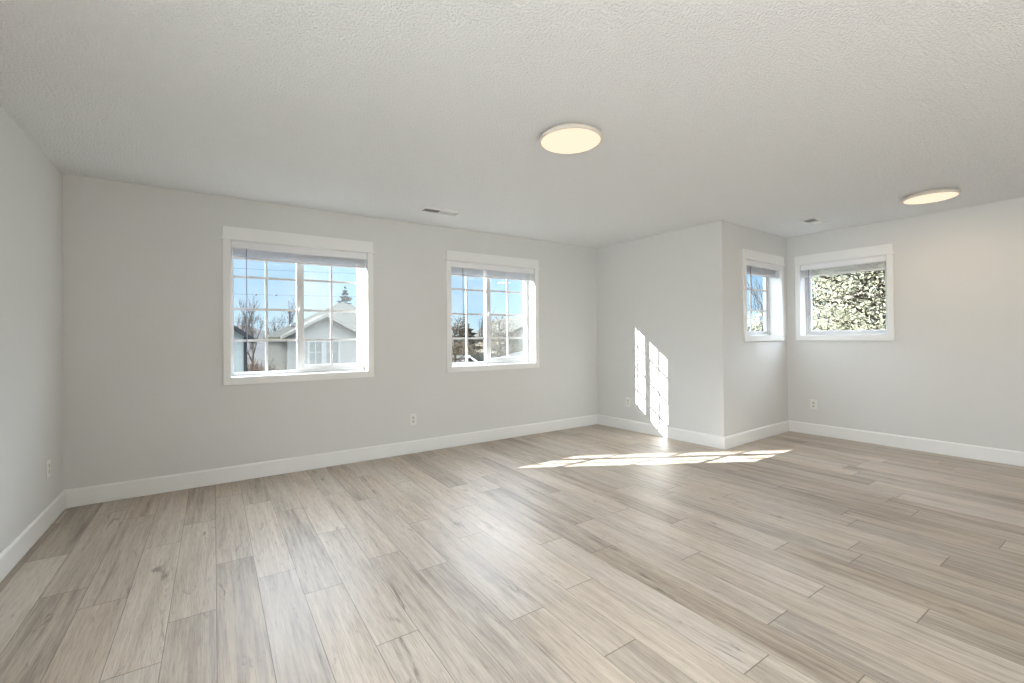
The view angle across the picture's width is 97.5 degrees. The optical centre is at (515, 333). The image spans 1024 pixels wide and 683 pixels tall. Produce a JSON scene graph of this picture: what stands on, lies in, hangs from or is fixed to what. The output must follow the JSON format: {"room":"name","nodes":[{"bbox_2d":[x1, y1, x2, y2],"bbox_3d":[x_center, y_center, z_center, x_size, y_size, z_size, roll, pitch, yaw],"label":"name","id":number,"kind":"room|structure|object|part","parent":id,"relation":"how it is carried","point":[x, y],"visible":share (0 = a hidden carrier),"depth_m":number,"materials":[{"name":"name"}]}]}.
{"room":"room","nodes":[
{"label":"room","id":0,"kind":"room"},
{"bbox_2d":[0,105,62,552],"bbox_3d":[-1.274,0.010,0.081,0.200,2.440,7.955,0,0,-34],"label":"wall","id":1,"kind":"structure","parent":0,"point":[31,185],"depth_m":2.65,"materials":[{"name":"paint"}]},
{"bbox_2d":[0,490,65,582],"bbox_3d":[-1.174,1.162,0.133,0.014,0.133,7.554,0,0,-34],"label":"baseboard","id":2,"kind":"structure","parent":1,"relation":"attached to","point":[13,553],"depth_m":2.63,"materials":[{"name":"white paint"}]},
{"bbox_2d":[46,459,50,478],"bbox_3d":[-3.080,0.890,2.962,0.008,0.116,0.072,0,0,-34],"label":"wall outlet","id":3,"kind":"object","parent":1,"relation":"attached to","point":[48,462],"visible":1,"depth_m":2.95,"materials":[{"name":"plastic"}]},
{"bbox_2d":[63,174,596,489],"bbox_3d":[-1.144,0.042,4.833,5.715,2.440,0.210,0,0,-34],"label":"wall","id":4,"kind":"structure","parent":0,"point":[145,395],"depth_m":3.83,"materials":[{"name":"paint"}]},
{"bbox_2d":[221,226,374,385],"bbox_3d":[-2.007,-0.240,4.239,1.294,1.355,0.230,0,0,-34],"label":"window","id":5,"kind":"structure","parent":4,"relation":"in","point":[365,295],"depth_m":4.24,"materials":[{"name":"white paint"}]},
{"bbox_3d":[-2.458,-0.182,3.825,0.057,1.242,0.018,0,0,-34],"label":"casing","id":6,"kind":"part","parent":5,"relation":"part of","materials":[{"name":"white paint"}]},
{"bbox_3d":[-2.302,-0.219,4.146,0.523,1.144,0.030,0,0,-34],"label":"fixed sash","id":7,"kind":"part","parent":5,"relation":"part of","materials":[{"name":"white plastic"}]},
{"bbox_3d":[-2.052,-0.218,4.306,1.178,1.208,0.068,0,0,-34],"label":"frame","id":8,"kind":"part","parent":5,"relation":"part of","materials":[{"name":"white plastic"}]},
{"bbox_2d":[231,240,366,365],"bbox_3d":[-1.979,-0.238,4.197,1.142,1.131,0.089,0,0,-34],"label":"window blind","id":9,"kind":"object","parent":5,"relation":"attached to","point":[248,249],"visible":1,"depth_m":4.14,"materials":[{"name":"white plastic"}]},
{"bbox_3d":[-1.983,-0.661,4.201,1.122,0.018,0.052,0,0,-34],"label":"rail","id":10,"kind":"part","parent":9,"relation":"part of","materials":[{"name":"white plastic"}]},
{"bbox_3d":[-1.538,-0.237,4.533,0.009,1.046,0.009,0,0,-34],"label":"lift cord","id":11,"kind":"part","parent":9,"relation":"part of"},
{"bbox_3d":[-1.827,-0.221,4.431,0.604,1.141,0.021,0,0,-34],"label":"sliding sash","id":12,"kind":"part","parent":5,"relation":"part of","materials":[{"name":"white plastic"}]},
{"bbox_3d":[-1.452,-0.187,4.499,0.057,1.242,0.018,0,0,-34],"label":"casing","id":13,"kind":"part","parent":5,"relation":"part of","materials":[{"name":"white paint"}]},
{"bbox_2d":[65,414,597,507],"bbox_3d":[-1.070,1.192,4.739,5.324,0.133,0.014,0,0,-34],"label":"baseboard","id":14,"kind":"structure","parent":4,"relation":"attached to","point":[82,496],"depth_m":4.08,"materials":[{"name":"white paint"}]},
{"bbox_2d":[410,414,415,424],"bbox_3d":[-1.080,0.906,4.739,0.072,0.116,0.008,0,0,-34],"label":"wall outlet","id":15,"kind":"object","parent":4,"relation":"attached to","point":[412,416],"visible":1,"depth_m":4.74,"materials":[{"name":"plastic"}]},
{"bbox_2d":[445,250,539,372],"bbox_3d":[-0.286,-0.248,5.390,1.294,1.355,0.230,0,0,-34],"label":"window","id":16,"kind":"structure","parent":4,"relation":"in","point":[530,288],"depth_m":5.43,"materials":[{"name":"white paint"}]},
{"bbox_3d":[-0.738,-0.190,4.977,0.057,1.242,0.018,0,0,-34],"label":"casing","id":17,"kind":"part","parent":16,"relation":"part of","materials":[{"name":"white paint"}]},
{"bbox_3d":[-0.582,-0.226,5.297,0.523,1.144,0.030,0,0,-34],"label":"fixed sash","id":18,"kind":"part","parent":16,"relation":"part of","materials":[{"name":"white plastic"}]},
{"bbox_3d":[-0.331,-0.226,5.457,1.178,1.208,0.068,0,0,-34],"label":"frame","id":19,"kind":"part","parent":16,"relation":"part of","materials":[{"name":"white plastic"}]},
{"bbox_2d":[451,261,533,358],"bbox_3d":[-0.258,-0.245,5.348,1.142,1.131,0.089,0,0,-34],"label":"window blind","id":20,"kind":"object","parent":16,"relation":"attached to","point":[464,268],"visible":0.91,"depth_m":5.31,"materials":[{"name":"white plastic"}]},
{"bbox_3d":[-0.263,-0.669,5.352,1.122,0.018,0.052,0,0,-34],"label":"rail","id":21,"kind":"part","parent":20,"relation":"part of","materials":[{"name":"white plastic"}]},
{"bbox_3d":[-0.107,-0.228,5.583,0.604,1.141,0.021,0,0,-34],"label":"sliding sash","id":22,"kind":"part","parent":16,"relation":"part of","materials":[{"name":"white plastic"}]},
{"bbox_3d":[0.269,-0.195,5.650,0.057,1.242,0.018,0,0,-34],"label":"casing","id":23,"kind":"part","parent":16,"relation":"part of","materials":[{"name":"white paint"}]},
{"bbox_2d":[0,424,1023,682],"bbox_3d":[1.770,1.217,2.077,7.329,0.001,7.700,0,0,-34],"label":"floor","id":24,"kind":"structure","parent":0,"point":[597,553],"depth_m":2.31,"materials":[{"name":"brown wood"}]},
{"bbox_2d":[0,0,1023,247],"bbox_3d":[1.755,-1.348,2.134,7.528,0.250,7.955,0,0,-34],"label":"ceiling","id":25,"kind":"structure","parent":0,"point":[768,116],"depth_m":2.34,"materials":[{"name":"white paint"}]},
{"bbox_2d":[418,206,461,215],"bbox_3d":[-0.729,-1.181,4.350,0.386,0.009,0.154,0,0,-34],"label":"ceiling vent","id":26,"kind":"object","parent":25,"relation":"in","point":[425,209],"visible":1,"depth_m":4.34,"materials":[{"name":"metal"}]},
{"bbox_2d":[539,123,602,153],"bbox_3d":[0.335,-1.182,2.722,0.380,0.049,0.380,0,0,-34],"label":"ceiling light","id":27,"kind":"object","parent":25,"relation":"attached to","point":[569,138],"visible":1,"depth_m":2.67,"materials":[{"name":"white plastic"}]},
{"bbox_2d":[799,217,826,224],"bbox_3d":[3.224,-1.213,4.850,0.356,0.009,0.154,0,0,-36],"label":"ceiling vent","id":28,"kind":"object","parent":25,"relation":"in","point":[813,221],"visible":1,"depth_m":4.83,"materials":[{"name":"metal"}]},
{"bbox_2d":[902,188,960,204],"bbox_3d":[3.635,-1.203,3.933,0.380,0.049,0.380,0,0,-34],"label":"ceiling light","id":29,"kind":"object","parent":25,"relation":"attached to","point":[940,194],"visible":1,"depth_m":3.87,"materials":[{"name":"white plastic"}]},
{"bbox_2d":[903,192,958,203],"bbox_3d":[3.635,-1.185,3.933,0.357,0.013,0.357,0,0,-34],"label":"diffuser","id":30,"kind":"object","parent":29,"relation":"attached to","point":[923,197],"depth_m":3.89,"materials":[{"name":"white plastic"}]},
{"bbox_2d":[596,221,724,449],"bbox_3d":[1.692,0.021,5.636,0.214,2.440,2.013,0,0,-37],"label":"wall","id":31,"kind":"structure","parent":0,"point":[659,298],"depth_m":5.36,"materials":[{"name":"paint"}]},
{"bbox_2d":[626,397,629,406],"bbox_3d":[1.454,0.883,5.797,0.008,0.116,0.072,0,0,-37],"label":"wall outlet","id":32,"kind":"object","parent":31,"relation":"attached to","point":[627,399],"visible":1,"depth_m":5.79,"materials":[{"name":"plastic"}]},
{"bbox_2d":[722,221,787,436],"bbox_3d":[2.847,0.009,5.371,1.716,2.440,0.200,0,0,-36],"label":"wall","id":33,"kind":"structure","parent":0,"point":[755,373],"depth_m":5.07,"materials":[{"name":"paint"}]},
{"bbox_2d":[725,420,788,449],"bbox_3d":[2.834,1.160,5.214,1.528,0.133,0.014,0,0,-36],"label":"baseboard","id":34,"kind":"structure","parent":33,"relation":"attached to","point":[734,440],"depth_m":5.15,"materials":[{"name":"white paint"}]},
{"bbox_2d":[742,249,784,341],"bbox_3d":[2.898,-0.433,5.393,1.002,1.041,0.230,0,0,-36],"label":"window","id":35,"kind":"structure","parent":33,"relation":"in","point":[773,289],"depth_m":5.58,"materials":[{"name":"white paint"}]},
{"bbox_3d":[2.582,-0.377,5.048,0.057,0.928,0.018,0,0,-36],"label":"casing","id":36,"kind":"part","parent":35,"relation":"part of","materials":[{"name":"white paint"}]},
{"bbox_3d":[2.850,-0.411,5.460,0.818,0.827,0.040,0,0,-36],"label":"sash","id":37,"kind":"part","parent":35,"relation":"part of","materials":[{"name":"white plastic"}]},
{"bbox_3d":[2.851,-0.411,5.459,0.886,0.895,0.068,0,0,-36],"label":"frame","id":38,"kind":"part","parent":35,"relation":"part of","materials":[{"name":"white plastic"}]},
{"bbox_2d":[747,260,780,307],"bbox_3d":[2.932,-0.565,5.347,0.850,0.550,0.072,0,0,-36],"label":"window blind","id":39,"kind":"object","parent":35,"relation":"attached to","point":[755,268],"visible":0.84,"depth_m":5.33,"materials":[{"name":"white plastic"}]},
{"bbox_3d":[2.925,-0.698,5.356,0.830,0.018,0.052,0,0,-36],"label":"rail","id":40,"kind":"part","parent":39,"relation":"part of","materials":[{"name":"white plastic"}]},
{"bbox_3d":[3.324,-0.380,5.589,0.057,0.928,0.018,0,0,-36],"label":"casing","id":41,"kind":"part","parent":35,"relation":"part of","materials":[{"name":"white paint"}]},
{"bbox_2d":[786,197,1023,451],"bbox_3d":[5.215,-0.025,3.381,0.200,2.440,6.207,0,0,-36],"label":"wall","id":42,"kind":"structure","parent":0,"point":[952,370],"depth_m":4.55,"materials":[{"name":"paint"}]},
{"bbox_2d":[810,399,816,409],"bbox_3d":[3.610,0.856,5.436,0.008,0.116,0.072,0,0,-36],"label":"wall outlet","id":43,"kind":"object","parent":42,"relation":"attached to","point":[813,403],"visible":1,"depth_m":5.43,"materials":[{"name":"plastic"}]},
{"bbox_2d":[793,243,894,340],"bbox_3d":[3.844,-0.443,5.252,0.230,1.041,0.990,0,0,-36],"label":"window","id":44,"kind":"structure","parent":42,"relation":"in","point":[803,291],"depth_m":5.25,"materials":[{"name":"white paint"}]},
{"bbox_3d":[3.505,-0.381,5.566,0.018,0.928,0.057,0,0,-36],"label":"casing","id":45,"kind":"part","parent":44,"relation":"part of","materials":[{"name":"white paint"}]},
{"bbox_2d":[801,255,885,314],"bbox_3d":[3.795,-0.538,5.218,0.072,0.620,0.838,0,0,-36],"label":"window blind","id":46,"kind":"object","parent":44,"relation":"attached to","point":[836,265],"visible":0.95,"depth_m":5.19,"materials":[{"name":"white plastic"}]},
{"bbox_3d":[3.802,-0.706,5.225,0.052,0.018,0.818,0,0,-36],"label":"rail","id":47,"kind":"part","parent":46,"relation":"part of","materials":[{"name":"white plastic"}]},
{"bbox_3d":[3.910,-0.421,5.299,0.068,0.895,0.874,0,0,-36],"label":"frame","id":48,"kind":"part","parent":44,"relation":"part of","materials":[{"name":"white plastic"}]},
{"bbox_3d":[3.911,-0.421,5.300,0.040,0.827,0.806,0,0,-36],"label":"sash","id":49,"kind":"part","parent":44,"relation":"part of","materials":[{"name":"white plastic"}]},
{"bbox_3d":[4.035,-0.391,4.830,0.018,0.928,0.057,0,0,-36],"label":"casing","id":50,"kind":"part","parent":44,"relation":"part of","materials":[{"name":"white paint"}]},
{"bbox_2d":[789,420,1023,466],"bbox_3d":[5.136,1.127,3.313,0.014,0.133,5.798,0,0,-36],"label":"baseboard","id":51,"kind":"structure","parent":42,"relation":"attached to","point":[1010,457],"depth_m":4.66,"materials":[{"name":"white paint"}]},
{"label":"outside","id":52,"kind":"structure","parent":0,"visible":0},
{"bbox_3d":[-11.304,4.951,70.653,180.000,0.300,170.000,0,0,-34],"label":"ground","id":53,"kind":"structure","parent":52,"visible":0},
{"bbox_2d":[234,325,255,371],"bbox_3d":[-14.319,0.905,16.513,8.040,7.110,4.000,0,0,-34],"label":"house","id":54,"kind":"structure","parent":53,"relation":"on","point":[240,354],"depth_m":17.04,"materials":[{"name":"white"}]},
{"bbox_2d":[236,296,263,353],"bbox_3d":[-22.885,0.562,37.797,1.742,8.253,3.643,-1,0,11],"label":"bare tree","id":55,"kind":"object","parent":53,"relation":"on","point":[243,321],"visible":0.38,"depth_m":38.29,"materials":[{"name":"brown plant"}]},
{"bbox_2d":[240,307,264,371],"bbox_3d":[-29.382,0.743,49.844,4.183,8.232,2.389,-1,0,38],"label":"bare tree","id":56,"kind":"object","parent":53,"relation":"on","point":[251,330],"visible":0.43,"depth_m":50.04,"materials":[{"name":"brown plant"}]},
{"bbox_2d":[247,358,283,371],"bbox_3d":[-12.201,2.702,21.375,2.409,3.552,2.604,-1,0,6],"label":"shrub","id":57,"kind":"object","parent":53,"relation":"on","point":[253,369],"visible":0.09,"depth_m":21.23,"materials":[{"name":"beige plant"}]},
{"bbox_2d":[260,298,295,333],"bbox_3d":[-23.503,0.466,44.823,3.898,8.582,3.588,0,-1,-44],"label":"bare tree","id":58,"kind":"object","parent":53,"relation":"on","point":[291,319],"visible":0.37,"depth_m":44.58,"materials":[{"name":"brown plant"}]},
{"bbox_2d":[263,303,356,370],"bbox_3d":[-12.812,1.129,33.136,11.120,6.860,11.480,0,0,-34],"label":"house","id":59,"kind":"structure","parent":53,"relation":"on","point":[317,326],"depth_m":27.45,"materials":[{"name":"beige"}]},
{"bbox_3d":[-12.133,1.193,27.248,0.680,1.380,0.030,0,0,-34],"label":"glass","id":60,"kind":"part","parent":59,"relation":"part of","materials":[{"name":"white glass"}]},
{"bbox_3d":[-11.336,1.189,27.783,0.700,1.380,0.030,0,0,-34],"label":"glass","id":61,"kind":"part","parent":59,"relation":"part of","materials":[{"name":"grey glass"}]},
{"bbox_2d":[337,286,352,305],"bbox_3d":[-16.524,0.110,43.247,7.082,9.427,6.813,-1,0,8],"label":"conifer tree","id":62,"kind":"object","parent":53,"relation":"on","point":[346,299],"visible":0.09,"depth_m":43.36,"materials":[{"name":"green plant"}]},
{"bbox_2d":[236,325,464,366],"bbox_3d":[-19.831,1.517,119.184,180.000,7.382,60.000,0,0,-34],"label":"hills","id":63,"kind":"structure","parent":53,"relation":"on","point":[259,353],"depth_m":77.24,"materials":[{"name":"grey"}]},
{"bbox_2d":[452,315,474,362],"bbox_3d":[-2.678,1.723,19.865,1.779,5.315,1.994,0,0,-34],"label":"tree","id":64,"kind":"object","parent":53,"relation":"on","point":[457,348],"visible":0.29,"depth_m":19.83,"materials":[{"name":"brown plant"}]},
{"bbox_2d":[452,355,477,362],"bbox_3d":[-3.014,2.777,24.408,1.560,3.270,2.260,0,0,-34],"label":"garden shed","id":65,"kind":"object","parent":53,"relation":"on","point":[457,356],"visible":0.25,"depth_m":23.72,"materials":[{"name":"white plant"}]},
{"bbox_2d":[452,345,481,355],"bbox_3d":[-3.985,2.589,29.372,3.469,3.740,2.988,0,0,-15],"label":"shrub","id":66,"kind":"object","parent":53,"relation":"on","point":[461,352],"visible":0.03,"depth_m":29.39,"materials":[{"name":"brown plant"}]},
{"bbox_2d":[453,316,481,354],"bbox_3d":[-4.157,1.468,40.624,4.865,6.431,5.224,-1,0,10],"label":"conifer tree","id":67,"kind":"object","parent":53,"relation":"on","point":[470,331],"visible":0.2,"depth_m":40.19,"materials":[{"name":"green plant"}]},
{"bbox_2d":[456,336,482,361],"bbox_3d":[-3.401,2.295,32.933,3.067,4.365,3.032,0,0,-34],"label":"shrub","id":68,"kind":"object","parent":53,"relation":"on","point":[477,351],"visible":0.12,"depth_m":32.86,"materials":[{"name":"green plant"}]},
{"bbox_2d":[465,353,503,361],"bbox_3d":[-2.166,3.041,37.125,10.590,2.900,0.170,0,0,-34],"label":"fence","id":69,"kind":"object","parent":53,"relation":"on","point":[503,353],"visible":0.02,"depth_m":36.64,"materials":[{"name":"grey wood"}]},
{"bbox_2d":[477,311,494,357],"bbox_3d":[-1.867,1.360,29.089,1.345,6.169,1.539,0,0,-11],"label":"bare tree","id":70,"kind":"object","parent":53,"relation":"on","point":[482,332],"visible":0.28,"depth_m":29.23,"materials":[{"name":"brown plant"}]},
{"bbox_2d":[471,317,523,352],"bbox_3d":[0.569,1.291,53.315,10.800,6.570,8.900,0,0,-34],"label":"house","id":71,"kind":"structure","parent":53,"relation":"on","point":[518,321],"depth_m":49.78,"materials":[{"name":"beige"}]},
{"bbox_2d":[478,313,521,359],"bbox_3d":[-0.887,1.614,25.898,2.621,5.582,2.294,0,0,-34],"label":"tree","id":72,"kind":"object","parent":53,"relation":"on","point":[499,346],"visible":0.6,"depth_m":25.82,"materials":[{"name":"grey plant"}]},
{"bbox_2d":[495,339,523,356],"bbox_3d":[-0.300,2.393,32.333,3.410,4.107,3.104,0,0,-34],"label":"shrub","id":73,"kind":"object","parent":53,"relation":"on","point":[521,339],"visible":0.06,"depth_m":32.10,"materials":[{"name":"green plant"}]},
{"bbox_2d":[501,350,523,356],"bbox_3d":[1.260,2.482,18.404,3.400,3.700,3.000,0,0,-34],"label":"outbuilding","id":74,"kind":"structure","parent":53,"relation":"on","point":[521,353],"depth_m":18.03,"materials":[{"name":"white"}]},
{"bbox_2d":[747,311,763,330],"bbox_3d":[6.912,1.760,13.048,2.718,4.975,3.136,0,0,-36],"label":"leafy tree","id":75,"kind":"object","parent":53,"relation":"on","point":[757,327],"visible":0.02,"depth_m":12.79,"materials":[{"name":"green plant"}]},
{"bbox_2d":[747,275,815,319],"bbox_3d":[11.310,-0.689,18.963,4.099,9.964,3.102,0,0,-24],"label":"bare tree","id":76,"kind":"object","parent":53,"relation":"on","point":[755,294],"visible":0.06,"depth_m":19.02,"materials":[{"name":"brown plant"}]},
{"bbox_2d":[812,263,885,330],"bbox_3d":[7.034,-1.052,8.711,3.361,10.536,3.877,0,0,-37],"label":"leafy tree","id":77,"kind":"object","parent":53,"relation":"on","point":[876,293],"visible":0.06,"depth_m":8.67,"materials":[{"name":"green plant"}]},
{"bbox_3d":[-6.363,0.151,25.843,0.257,8.600,1.800,0,0,-34],"label":"utility pole","id":78,"kind":"object","parent":53,"relation":"on","visible":0},
{"bbox_2d":[239,268,353,273],"bbox_3d":[-15.631,-3.171,19.659,22.000,0.293,0.013,0,0,-34],"label":"utility wire","id":79,"kind":"object","parent":78,"relation":"attached to","point":[239,268],"visible":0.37,"depth_m":22.38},
{"bbox_2d":[249,294,356,296],"bbox_3d":[-15.620,-1.945,19.651,22.000,0.243,0.095,0,0,-34],"label":"utility wire","id":80,"kind":"object","parent":78,"relation":"attached to","point":[249,294],"visible":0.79,"depth_m":22.61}
]}

